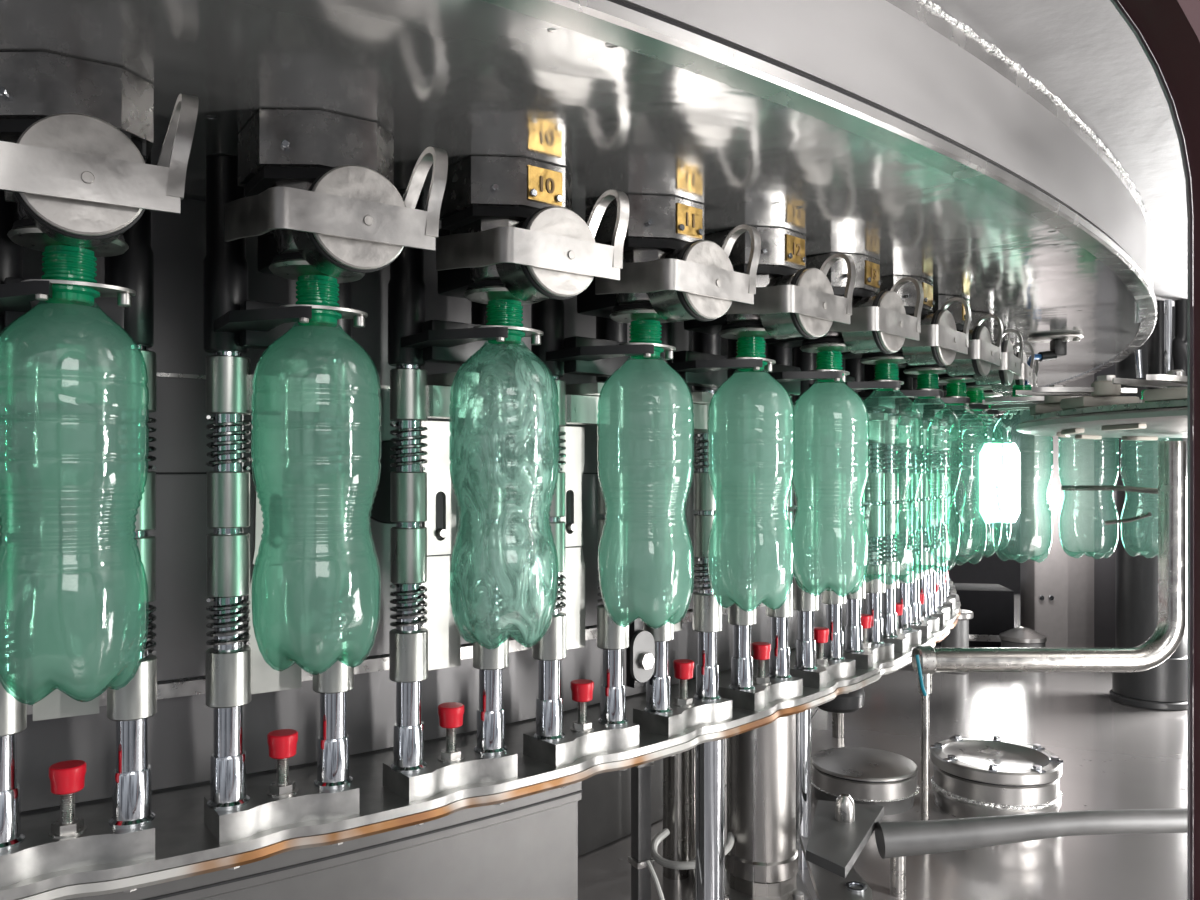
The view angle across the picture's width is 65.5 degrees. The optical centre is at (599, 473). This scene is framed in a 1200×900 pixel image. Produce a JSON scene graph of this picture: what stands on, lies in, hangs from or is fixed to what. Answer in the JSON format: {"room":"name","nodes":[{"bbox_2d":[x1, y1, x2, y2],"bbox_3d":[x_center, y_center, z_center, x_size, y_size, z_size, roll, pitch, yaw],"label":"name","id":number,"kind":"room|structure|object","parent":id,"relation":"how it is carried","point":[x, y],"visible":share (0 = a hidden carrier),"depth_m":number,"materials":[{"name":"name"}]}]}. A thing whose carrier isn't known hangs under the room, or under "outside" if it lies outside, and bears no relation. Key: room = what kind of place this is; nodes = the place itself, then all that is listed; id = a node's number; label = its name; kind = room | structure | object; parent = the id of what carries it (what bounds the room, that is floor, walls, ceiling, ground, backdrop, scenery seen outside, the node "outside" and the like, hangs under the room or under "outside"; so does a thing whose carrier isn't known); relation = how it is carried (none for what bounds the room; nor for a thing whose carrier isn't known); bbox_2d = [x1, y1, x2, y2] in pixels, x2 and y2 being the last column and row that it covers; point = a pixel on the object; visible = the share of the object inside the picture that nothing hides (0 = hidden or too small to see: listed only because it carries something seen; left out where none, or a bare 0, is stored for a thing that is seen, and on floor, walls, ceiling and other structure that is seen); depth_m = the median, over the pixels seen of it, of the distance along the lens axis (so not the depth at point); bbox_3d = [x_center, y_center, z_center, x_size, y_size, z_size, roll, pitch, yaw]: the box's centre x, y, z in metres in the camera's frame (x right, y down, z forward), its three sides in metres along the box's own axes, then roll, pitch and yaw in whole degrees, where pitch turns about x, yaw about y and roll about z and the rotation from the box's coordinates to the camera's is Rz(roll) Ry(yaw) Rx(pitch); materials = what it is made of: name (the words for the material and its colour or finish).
{"room":"processing plant","nodes":[
{"label":"processing plant","id":0,"kind":"room"},
{"bbox_2d":[578,594,1186,899],"bbox_3d":[0.700,0.560,2.100,4.000,0.020,4.600,0,0,0],"label":"floor","id":1,"kind":"structure","parent":0,"point":[1114,755],"depth_m":1.66,"materials":[{"name":"grey metal"}]},
{"bbox_2d":[66,782,581,899],"bbox_3d":[-1.688,0.426,0.605,3.386,0.237,0.689,0,0,-5],"label":"skirt","id":2,"kind":"object","parent":1,"relation":"on","point":[525,848],"visible":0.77,"depth_m":0.85,"materials":[{"name":"grey metal"}]},
{"bbox_2d":[0,589,960,899],"bbox_3d":[-0.636,0.298,1.961,2.363,0.024,5.673,0,0,43],"label":"rail","id":3,"kind":"object","parent":2,"relation":"on","point":[185,847],"visible":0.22,"depth_m":0.83,"materials":[{"name":"metal"}]},
{"bbox_2d":[0,336,156,886],"bbox_3d":[-0.393,0.093,0.688,0.120,0.386,0.061,0,0,-32],"label":"support","id":4,"kind":"object","parent":3,"relation":"on","point":[65,608],"visible":1,"depth_m":0.70,"materials":[{"name":"metal"}]},
{"bbox_2d":[0,52,198,347],"bbox_3d":[-0.352,-0.175,0.618,0.133,0.154,0.203,0,0,-32],"label":"valve","id":5,"kind":"object","parent":4,"relation":"on","point":[77,135],"visible":0.97,"depth_m":0.56,"materials":[{"name":"metal"}]},
{"bbox_2d":[0,245,148,704],"bbox_3d":[-0.346,-0.001,0.608,0.093,0.290,0.093,0,0,-32],"label":"bottle","id":6,"kind":"object","parent":5,"relation":"hanging from","point":[61,262],"visible":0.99,"depth_m":0.60,"materials":[{"name":"green plastic"}]},
{"bbox_2d":[204,351,358,843],"bbox_3d":[-0.262,0.093,0.774,0.120,0.386,0.061,0,0,-35],"label":"support","id":7,"kind":"object","parent":3,"relation":"on","point":[234,671],"visible":1,"depth_m":0.78,"materials":[{"name":"metal"}]},
{"bbox_2d":[203,109,447,360],"bbox_3d":[-0.218,-0.175,0.705,0.133,0.154,0.203,0,0,-35],"label":"valve","id":8,"kind":"object","parent":7,"relation":"on","point":[322,198],"visible":0.97,"depth_m":0.66,"materials":[{"name":"metal"}]},
{"bbox_2d":[251,275,380,674],"bbox_3d":[-0.211,-0.001,0.696,0.093,0.290,0.093,0,0,21],"label":"bottle","id":9,"kind":"object","parent":8,"relation":"hanging from","point":[322,290],"visible":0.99,"depth_m":0.68,"materials":[{"name":"green plastic"}]},
{"bbox_2d":[17,198,866,811],"bbox_3d":[-0.693,0.017,2.013,2.217,0.534,5.379,0,0,43],"label":"drum","id":10,"kind":"object","parent":3,"relation":"on","point":[181,731],"visible":0.09,"depth_m":0.89,"materials":[{"name":"metal"}]},
{"bbox_2d":[0,0,1156,386],"bbox_3d":[-0.525,-0.311,1.859,2.730,0.121,6.330,0,0,43],"label":"hood","id":11,"kind":"object","parent":10,"relation":"on","point":[892,133],"visible":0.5,"depth_m":0.68,"materials":[{"name":"metal"}]},
{"bbox_2d":[1134,350,1143,377],"bbox_3d":[0.983,-0.201,1.700,0.016,0.052,0.012,0,0,0],"label":"rod","id":12,"kind":"object","parent":11,"relation":"hanging from","point":[1138,353],"visible":1,"depth_m":1.70,"materials":[{"name":"silver metal"}]},
{"bbox_2d":[383,364,516,801],"bbox_3d":[-0.137,0.093,0.866,0.120,0.386,0.061,0,0,-38],"label":"support","id":13,"kind":"object","parent":3,"relation":"on","point":[425,637],"visible":0.75,"depth_m":0.85,"materials":[{"name":"metal"}]},
{"bbox_2d":[388,156,628,372],"bbox_3d":[-0.089,-0.175,0.800,0.133,0.154,0.203,0,0,-38],"label":"valve","id":14,"kind":"object","parent":13,"relation":"on","point":[510,229],"visible":0.94,"depth_m":0.75,"materials":[{"name":"metal"}]},
{"bbox_2d":[449,299,558,647],"bbox_3d":[-0.081,-0.001,0.791,0.093,0.290,0.093,0,0,-17],"label":"bottle","id":15,"kind":"object","parent":14,"relation":"hanging from","point":[501,312],"visible":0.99,"depth_m":0.77,"materials":[{"name":"green plastic"}]},
{"bbox_2d":[523,376,638,766],"bbox_3d":[-0.016,0.093,0.965,0.120,0.386,0.061,0,0,-41],"label":"support","id":16,"kind":"object","parent":3,"relation":"on","point":[554,744],"visible":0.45,"depth_m":0.96,"materials":[{"name":"metal"}]},
{"bbox_2d":[531,194,760,382],"bbox_3d":[0.035,-0.175,0.902,0.133,0.154,0.203,0,0,-41],"label":"valve","id":17,"kind":"object","parent":16,"relation":"on","point":[669,273],"visible":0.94,"depth_m":0.85,"materials":[{"name":"metal"}]},
{"bbox_2d":[597,320,693,628],"bbox_3d":[0.044,-0.001,0.893,0.093,0.290,0.093,0,0,36],"label":"bottle","id":18,"kind":"object","parent":17,"relation":"hanging from","point":[645,413],"visible":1,"depth_m":0.86,"materials":[{"name":"green plastic"}]},
{"bbox_2d":[626,390,731,736],"bbox_3d":[0.087,0.093,1.060,0.151,0.386,0.061,0,0,-44],"label":"support","id":19,"kind":"object","parent":3,"relation":"on","point":[661,716],"depth_m":1.07,"materials":[{"name":"metal"}]},
{"bbox_2d":[658,227,855,391],"bbox_3d":[0.153,-0.175,1.011,0.133,0.154,0.203,0,0,-44],"label":"valve","id":20,"kind":"object","parent":19,"relation":"on","point":[792,299],"visible":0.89,"depth_m":0.96,"materials":[{"name":"metal"}]},
{"bbox_2d":[707,337,794,611],"bbox_3d":[0.162,-0.001,1.002,0.093,0.290,0.093,0,0,-2],"label":"bottle","id":21,"kind":"object","parent":20,"relation":"hanging from","point":[751,419],"visible":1,"depth_m":0.97,"materials":[{"name":"green plastic"}]},
{"bbox_2d":[719,402,802,710],"bbox_3d":[0.208,0.093,1.183,0.061,0.386,0.120,0,0,43],"label":"support","id":22,"kind":"object","parent":3,"relation":"on","point":[747,691],"visible":0.3,"depth_m":1.17,"materials":[{"name":"metal"}]},
{"bbox_2d":[727,253,923,398],"bbox_3d":[0.266,-0.175,1.126,0.204,0.154,0.133,0,0,43],"label":"valve","id":23,"kind":"object","parent":22,"relation":"on","point":[879,321],"visible":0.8,"depth_m":1.08,"materials":[{"name":"metal"}]},
{"bbox_2d":[792,351,868,596],"bbox_3d":[0.275,-0.001,1.118,0.093,0.290,0.093,0,0,-39],"label":"bottle","id":24,"kind":"object","parent":23,"relation":"hanging from","point":[830,542],"visible":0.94,"depth_m":1.08,"materials":[{"name":"green plastic"}]},
{"bbox_2d":[790,405,854,688],"bbox_3d":[0.310,0.093,1.300,0.061,0.386,0.120,0,0,40],"label":"support","id":25,"kind":"object","parent":3,"relation":"on","point":[830,664],"visible":0.27,"depth_m":1.27,"materials":[{"name":"metal"}]},
{"bbox_2d":[792,276,970,402],"bbox_3d":[0.371,-0.175,1.246,0.203,0.154,0.133,0,0,40],"label":"valve","id":26,"kind":"object","parent":25,"relation":"on","point":[939,341],"visible":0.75,"depth_m":1.20,"materials":[{"name":"metal"}]},
{"bbox_2d":[870,363,923,584],"bbox_3d":[0.381,-0.001,1.239,0.093,0.290,0.093,0,0,16],"label":"bottle","id":27,"kind":"object","parent":26,"relation":"hanging from","point":[884,371],"visible":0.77,"depth_m":1.23,"materials":[{"name":"green plastic"}]},
{"bbox_2d":[843,411,893,669],"bbox_3d":[0.406,0.093,1.423,0.061,0.386,0.120,0,0,36],"label":"support","id":28,"kind":"object","parent":3,"relation":"on","point":[864,644],"visible":0.56,"depth_m":1.44,"materials":[{"name":"metal"}]},
{"bbox_2d":[845,295,1002,411],"bbox_3d":[0.470,-0.175,1.373,0.203,0.154,0.133,0,0,37],"label":"valve","id":29,"kind":"object","parent":28,"relation":"on","point":[979,358],"visible":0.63,"depth_m":1.34,"materials":[{"name":"metal"}]},
{"bbox_2d":[895,374,961,573],"bbox_3d":[0.480,-0.001,1.366,0.093,0.290,0.093,0,0,27],"label":"bottle","id":30,"kind":"object","parent":29,"relation":"hanging from","point":[925,381],"visible":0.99,"depth_m":1.35,"materials":[{"name":"green plastic"}]},
{"bbox_2d":[881,413,920,652],"bbox_3d":[0.496,0.093,1.551,0.061,0.386,0.120,0,0,33],"label":"support","id":31,"kind":"object","parent":3,"relation":"on","point":[897,630],"visible":0.84,"depth_m":1.52,"materials":[{"name":"metal"}]},
{"bbox_2d":[881,311,1022,416],"bbox_3d":[0.562,-0.175,1.504,0.204,0.154,0.133,0,0,33],"label":"valve","id":32,"kind":"object","parent":31,"relation":"on","point":[1003,374],"visible":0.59,"depth_m":1.47,"materials":[{"name":"metal"}]},
{"bbox_2d":[926,382,987,564],"bbox_3d":[0.573,-0.001,1.498,0.093,0.290,0.093,0,0,43],"label":"bottle","id":33,"kind":"object","parent":32,"relation":"hanging from","point":[953,389],"visible":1,"depth_m":1.49,"materials":[{"name":"green plastic"}]},
{"bbox_2d":[910,418,938,637],"bbox_3d":[0.578,0.093,1.684,0.061,0.386,0.120,0,0,30],"label":"support","id":34,"kind":"object","parent":3,"relation":"on","point":[921,619],"visible":0.73,"depth_m":1.65,"materials":[{"name":"metal"}]},
{"bbox_2d":[910,326,1034,420],"bbox_3d":[0.647,-0.175,1.641,0.203,0.154,0.133,0,0,30],"label":"valve","id":35,"kind":"object","parent":34,"relation":"on","point":[930,410],"visible":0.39,"depth_m":1.61,"materials":[{"name":"metal"}]},
{"bbox_2d":[947,390,1003,555],"bbox_3d":[0.658,-0.001,1.635,0.093,0.290,0.093,0,0,30],"label":"bottle","id":36,"kind":"object","parent":35,"relation":"hanging from","point":[976,396],"visible":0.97,"depth_m":1.62,"materials":[{"name":"green plastic"}]},
{"bbox_2d":[1025,333,1083,384],"bbox_3d":[0.775,-0.186,1.660,0.249,0.134,0.094,0,0,-40],"label":"fitting","id":37,"kind":"object","parent":35,"relation":"attached to","point":[1058,341],"visible":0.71,"depth_m":1.70,"materials":[{"name":"metal"}]},
{"bbox_2d":[929,425,950,625],"bbox_3d":[0.653,0.093,1.821,0.061,0.386,0.120,0,0,27],"label":"support","id":38,"kind":"object","parent":3,"relation":"on","point":[937,609],"visible":0.59,"depth_m":1.78,"materials":[{"name":"metal"}]},
{"bbox_2d":[929,339,1038,424],"bbox_3d":[0.724,-0.175,1.782,0.203,0.154,0.133,0,0,27],"label":"valve","id":39,"kind":"object","parent":38,"relation":"on","point":[948,415],"visible":0.25,"depth_m":1.75,"materials":[{"name":"metal"}]},
{"bbox_2d":[959,397,1011,548],"bbox_3d":[0.735,-0.001,1.776,0.093,0.290,0.093,0,0,4],"label":"bottle","id":40,"kind":"object","parent":39,"relation":"hanging from","point":[984,397],"visible":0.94,"depth_m":1.78,"materials":[{"name":"green plastic"}]},
{"bbox_2d":[941,430,957,613],"bbox_3d":[0.720,0.093,1.962,0.061,0.386,0.120,0,0,24],"label":"support","id":41,"kind":"object","parent":3,"relation":"on","point":[947,601],"visible":0.36,"depth_m":1.92,"materials":[{"name":"metal"}]},
{"bbox_2d":[941,350,1035,426],"bbox_3d":[0.793,-0.175,1.926,0.204,0.154,0.133,0,0,24],"label":"valve","id":42,"kind":"object","parent":41,"relation":"on","point":[956,423],"visible":0.12,"depth_m":1.90,"materials":[{"name":"metal"}]},
{"bbox_2d":[947,433,958,604],"bbox_3d":[0.779,0.093,2.106,0.061,0.386,0.120,0,0,21],"label":"support","id":43,"kind":"object","parent":3,"relation":"on","point":[951,592],"visible":0.18,"depth_m":2.06,"materials":[{"name":"metal"}]},
{"bbox_2d":[951,404,1027,429],"bbox_3d":[0.854,-0.175,2.075,0.203,0.154,0.133,0,0,21],"label":"valve","id":44,"kind":"object","parent":43,"relation":"on","point":[987,421],"visible":0.1,"depth_m":2.04,"materials":[{"name":"metal"}]},
{"bbox_2d":[949,438,956,588],"bbox_3d":[0.831,0.093,2.253,0.061,0.386,0.120,0,0,18],"label":"support","id":45,"kind":"object","parent":3,"relation":"on","point":[952,586],"visible":0.02,"depth_m":2.24,"materials":[{"name":"metal"}]},
{"bbox_2d":[958,409,1022,431],"bbox_3d":[0.907,-0.175,2.226,0.204,0.154,0.133,0,0,18],"label":"valve","id":46,"kind":"object","parent":45,"relation":"on","point":[1017,412],"visible":0.13,"depth_m":2.19,"materials":[{"name":"metal"}]},
{"label":"station","id":47,"kind":"object","parent":3,"relation":"on","visible":0},
{"bbox_2d":[960,414,1012,430],"bbox_3d":[0.952,-0.175,2.380,0.203,0.154,0.133,0,0,15],"label":"valve","id":48,"kind":"object","parent":47,"relation":"on","point":[1007,416],"visible":0.08,"depth_m":2.35,"materials":[{"name":"metal"}]},
{"bbox_2d":[28,707,817,855],"bbox_3d":[0.171,0.429,2.659,0.930,0.238,3.877,0,0,13],"label":"wall","id":49,"kind":"structure","parent":1,"relation":"on","point":[604,806],"depth_m":1.39,"materials":[{"name":"grey metal"}]},
{"bbox_2d":[628,761,653,899],"bbox_3d":[0.049,0.428,1.120,0.024,0.244,0.024,0,0,-29],"label":"square post","id":50,"kind":"object","parent":1,"relation":"on","point":[641,774],"visible":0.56,"depth_m":1.11,"materials":[{"name":"metal"}]},
{"bbox_2d":[646,860,664,899],"bbox_3d":[0.065,0.474,1.080,0.006,0.037,0.046,0,0,-22],"label":"cable","id":51,"kind":"object","parent":50,"relation":"attached to","point":[651,869],"visible":1,"depth_m":1.08,"materials":[{"name":"white plastic"}]},
{"bbox_2d":[663,750,688,879],"bbox_3d":[0.104,0.428,1.280,0.036,0.244,0.036,0,0,0],"label":"pole","id":52,"kind":"object","parent":1,"relation":"on","point":[675,768],"visible":0.57,"depth_m":1.26,"materials":[{"name":"metal"}]},
{"bbox_2d":[689,747,694,858],"bbox_3d":[0.132,0.428,1.340,0.016,0.244,0.016,0,0,0],"label":"pole","id":53,"kind":"object","parent":1,"relation":"on","point":[691,751],"visible":0.28,"depth_m":1.33,"materials":[{"name":"metal"}]},
{"bbox_2d":[695,739,724,899],"bbox_3d":[0.128,0.428,1.085,0.034,0.244,0.034,0,0,0],"label":"pole","id":54,"kind":"object","parent":1,"relation":"on","point":[709,756],"visible":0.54,"depth_m":1.07,"materials":[{"name":"silver metal"}]},
{"bbox_2d":[691,714,811,899],"bbox_3d":[0.195,0.428,1.208,0.140,0.244,0.155,0,0,0],"label":"steel column","id":55,"kind":"structure","parent":1,"relation":"on","point":[761,863],"depth_m":1.18,"materials":[{"name":"silver metal"}]},
{"bbox_2d":[651,828,733,869],"bbox_3d":[0.112,0.476,1.187,0.110,0.032,0.079,0,0,27],"label":"pipe","id":56,"kind":"object","parent":55,"relation":"attached to","point":[684,865],"visible":0.8,"depth_m":1.17,"materials":[{"name":"white plastic"}]},
{"bbox_2d":[796,709,810,869],"bbox_3d":[0.281,0.428,1.310,0.031,0.244,0.031,0,0,0],"label":"pole","id":57,"kind":"object","parent":1,"relation":"on","point":[803,719],"visible":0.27,"depth_m":1.30,"materials":[{"name":"silver metal"}]},
{"bbox_2d":[817,688,864,737],"bbox_3d":[0.498,0.491,1.950,0.108,0.118,0.108,0,0,0],"label":"support leg","id":58,"kind":"object","parent":1,"relation":"on","point":[853,701],"visible":0.59,"depth_m":1.91,"materials":[{"name":"metal"}]},
{"bbox_2d":[800,793,905,899],"bbox_3d":[0.299,0.483,1.111,0.136,0.133,0.339,0,0,15],"label":"mounting bracket","id":59,"kind":"object","parent":1,"relation":"on","point":[841,829],"visible":0.94,"depth_m":1.15,"materials":[{"name":"metal"}]},
{"bbox_2d":[875,808,1186,858],"bbox_3d":[0.576,0.462,1.200,0.433,0.063,0.045,0,0,0],"label":"pipe","id":60,"kind":"object","parent":59,"relation":"attached to","point":[893,838],"visible":0.98,"depth_m":1.19,"materials":[{"name":"grey metal"}]},
{"bbox_2d":[811,747,918,815],"bbox_3d":[0.447,0.513,1.580,0.178,0.074,0.178,0,0,0],"label":"round cover","id":61,"kind":"object","parent":1,"relation":"on","point":[870,776],"visible":0.97,"depth_m":1.53,"materials":[{"name":"metal"}]},
{"bbox_2d":[941,609,972,673],"bbox_3d":[0.990,0.466,2.600,0.096,0.168,0.096,0,0,0],"label":"post","id":62,"kind":"object","parent":1,"relation":"on","point":[958,637],"visible":0.41,"depth_m":2.57,"materials":[{"name":"metal"}]},
{"bbox_2d":[935,583,1013,647],"bbox_3d":[1.099,0.450,3.078,0.460,0.200,0.208,0,0,10],"label":"base cabinet","id":63,"kind":"object","parent":1,"relation":"on","point":[991,605],"visible":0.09,"depth_m":2.96,"materials":[{"name":"black metal"}]},
{"bbox_2d":[930,735,1062,817],"bbox_3d":[0.653,0.503,1.540,0.200,0.094,0.200,0,0,0],"label":"hatch","id":64,"kind":"object","parent":1,"relation":"on","point":[972,777],"visible":0.98,"depth_m":1.48,"materials":[{"name":"metal"}]},
{"bbox_2d":[999,627,1046,647],"bbox_3d":[1.248,0.500,2.750,0.128,0.099,0.128,0,0,0],"label":"cap","id":65,"kind":"object","parent":1,"relation":"on","point":[1019,637],"visible":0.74,"depth_m":2.71,"materials":[{"name":"metal"}]},
{"bbox_2d":[911,441,1185,820],"bbox_3d":[0.685,0.250,1.420,0.409,0.600,0.043,0,0,0],"label":"pipe","id":66,"kind":"object","parent":1,"relation":"on","point":[1169,631],"visible":0.91,"depth_m":1.41,"materials":[{"name":"metal"}]},
{"bbox_2d":[915,655,926,695],"bbox_3d":[0.484,0.303,1.401,0.024,0.065,0.011,0,0,-32],"label":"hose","id":67,"kind":"object","parent":66,"relation":"attached to","point":[916,656],"visible":1,"depth_m":1.39,"materials":[{"name":"blue plastic"}]},
{"bbox_2d":[918,674,931,693],"bbox_3d":[0.495,0.317,1.420,0.020,0.032,0.020,0,0,0],"label":"socket","id":68,"kind":"object","parent":66,"relation":"attached to","point":[927,678],"depth_m":1.41,"materials":[{"name":"metal"}]},
{"bbox_2d":[982,370,1186,440],"bbox_3d":[0.930,-0.080,1.200,0.810,0.080,0.810,0,0,0],"label":"wheel","id":69,"kind":"object","parent":66,"relation":"on","point":[1097,411],"visible":0.92,"depth_m":1.14,"materials":[{"name":"metal"}]},
{"bbox_2d":[991,385,1052,562],"bbox_3d":[0.695,-0.001,1.535,0.093,0.290,0.093,0,0,-10],"label":"bottle","id":70,"kind":"object","parent":69,"relation":"attached to","point":[1015,387],"visible":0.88,"depth_m":1.52,"materials":[{"name":"green plastic"}]},
{"bbox_2d":[1120,390,1182,556],"bbox_3d":[0.955,-0.001,1.615,0.093,0.290,0.093,0,0,34],"label":"bottle","id":71,"kind":"object","parent":69,"relation":"attached to","point":[1142,390],"visible":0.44,"depth_m":1.63,"materials":[{"name":"green plastic"}]},
{"bbox_2d":[1061,485,1157,493],"bbox_3d":[0.828,0.025,1.506,0.013,0.014,0.153,0,0,-44],"label":"rail","id":72,"kind":"object","parent":66,"relation":"attached to","point":[1063,487],"visible":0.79,"depth_m":1.51,"materials":[{"name":"metal"}]},
{"bbox_2d":[1105,512,1150,524],"bbox_3d":[0.849,0.071,1.498,0.016,0.023,0.069,0,0,-41],"label":"rail","id":73,"kind":"object","parent":66,"relation":"attached to","point":[1147,514],"visible":1,"depth_m":1.50,"materials":[{"name":"metal"}]},
{"bbox_2d":[1020,374,1093,647],"bbox_3d":[1.447,0.050,2.946,0.190,1.000,0.108,0,0,0],"label":"base cabinet","id":74,"kind":"object","parent":1,"relation":"on","point":[1057,592],"visible":0.7,"depth_m":2.90,"materials":[{"name":"silver metal"}]},
{"bbox_2d":[1094,364,1115,647],"bbox_3d":[1.734,-0.050,2.657,0.500,1.200,0.305,0,0,7],"label":"wall panel","id":75,"kind":"object","parent":1,"relation":"on","point":[1104,448],"visible":0.03,"depth_m":2.76,"materials":[{"name":"metal"}]},
{"bbox_2d":[1109,306,1186,710],"bbox_3d":[1.330,0.025,2.250,0.176,1.050,0.176,0,0,0],"label":"column","id":76,"kind":"structure","parent":1,"relation":"on","point":[1163,686],"depth_m":2.20,"materials":[{"name":"metal"}]},
{"bbox_2d":[895,414,1019,593],"bbox_3d":[2.900,-0.350,4.300,3.200,1.900,0.050,0,0,0],"label":"wall","id":77,"kind":"structure","parent":0,"point":[968,525],"depth_m":4.28,"materials":[{"name":"white paint"}]},
{"bbox_2d":[979,443,1019,521],"bbox_3d":[1.830,0.040,4.264,0.180,0.360,0.020,0,0,0],"label":"light panel","id":78,"kind":"object","parent":77,"relation":"in","point":[1005,469],"depth_m":4.25,"materials":[{"name":"white plastic"}]},
{"bbox_2d":[930,0,1192,305],"bbox_3d":[-0.200,-0.378,1.175,5.400,0.018,1.750,0,0,0],"label":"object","id":79,"kind":"structure","parent":0,"point":[1084,52],"depth_m":0.88,"materials":[{"name":"silver metal"}]},
{"bbox_2d":[1162,299,1171,440],"bbox_3d":[1.186,-0.216,1.950,0.019,0.296,0.015,0,0,0],"label":"rod","id":80,"kind":"object","parent":79,"relation":"hanging from","point":[1167,303],"visible":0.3,"depth_m":1.94,"materials":[{"name":"silver metal"}]},
{"bbox_2d":[1118,0,1199,899],"bbox_3d":[0.033,0.040,0.329,0.626,0.681,0.022,0,0,0],"label":"trim","id":81,"kind":"structure","parent":0,"point":[1170,29],"depth_m":0.34,"materials":[{"name":"red paint"}]},
{"bbox_2d":[1110,0,1192,899],"bbox_3d":[-0.022,0.070,0.341,0.477,0.582,0.002,0,0,0],"label":"trim","id":82,"kind":"structure","parent":81,"relation":"attached to","point":[1115,3],"depth_m":0.34,"materials":[{"name":"metal"}]},
{"bbox_2d":[1147,299,1186,388],"bbox_3d":[1.210,-0.245,1.981,0.080,0.258,0.053,0,0,30],"label":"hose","id":83,"kind":"object","parent":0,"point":[1155,342],"visible":0.57,"depth_m":1.98,"materials":[{"name":"metal"}]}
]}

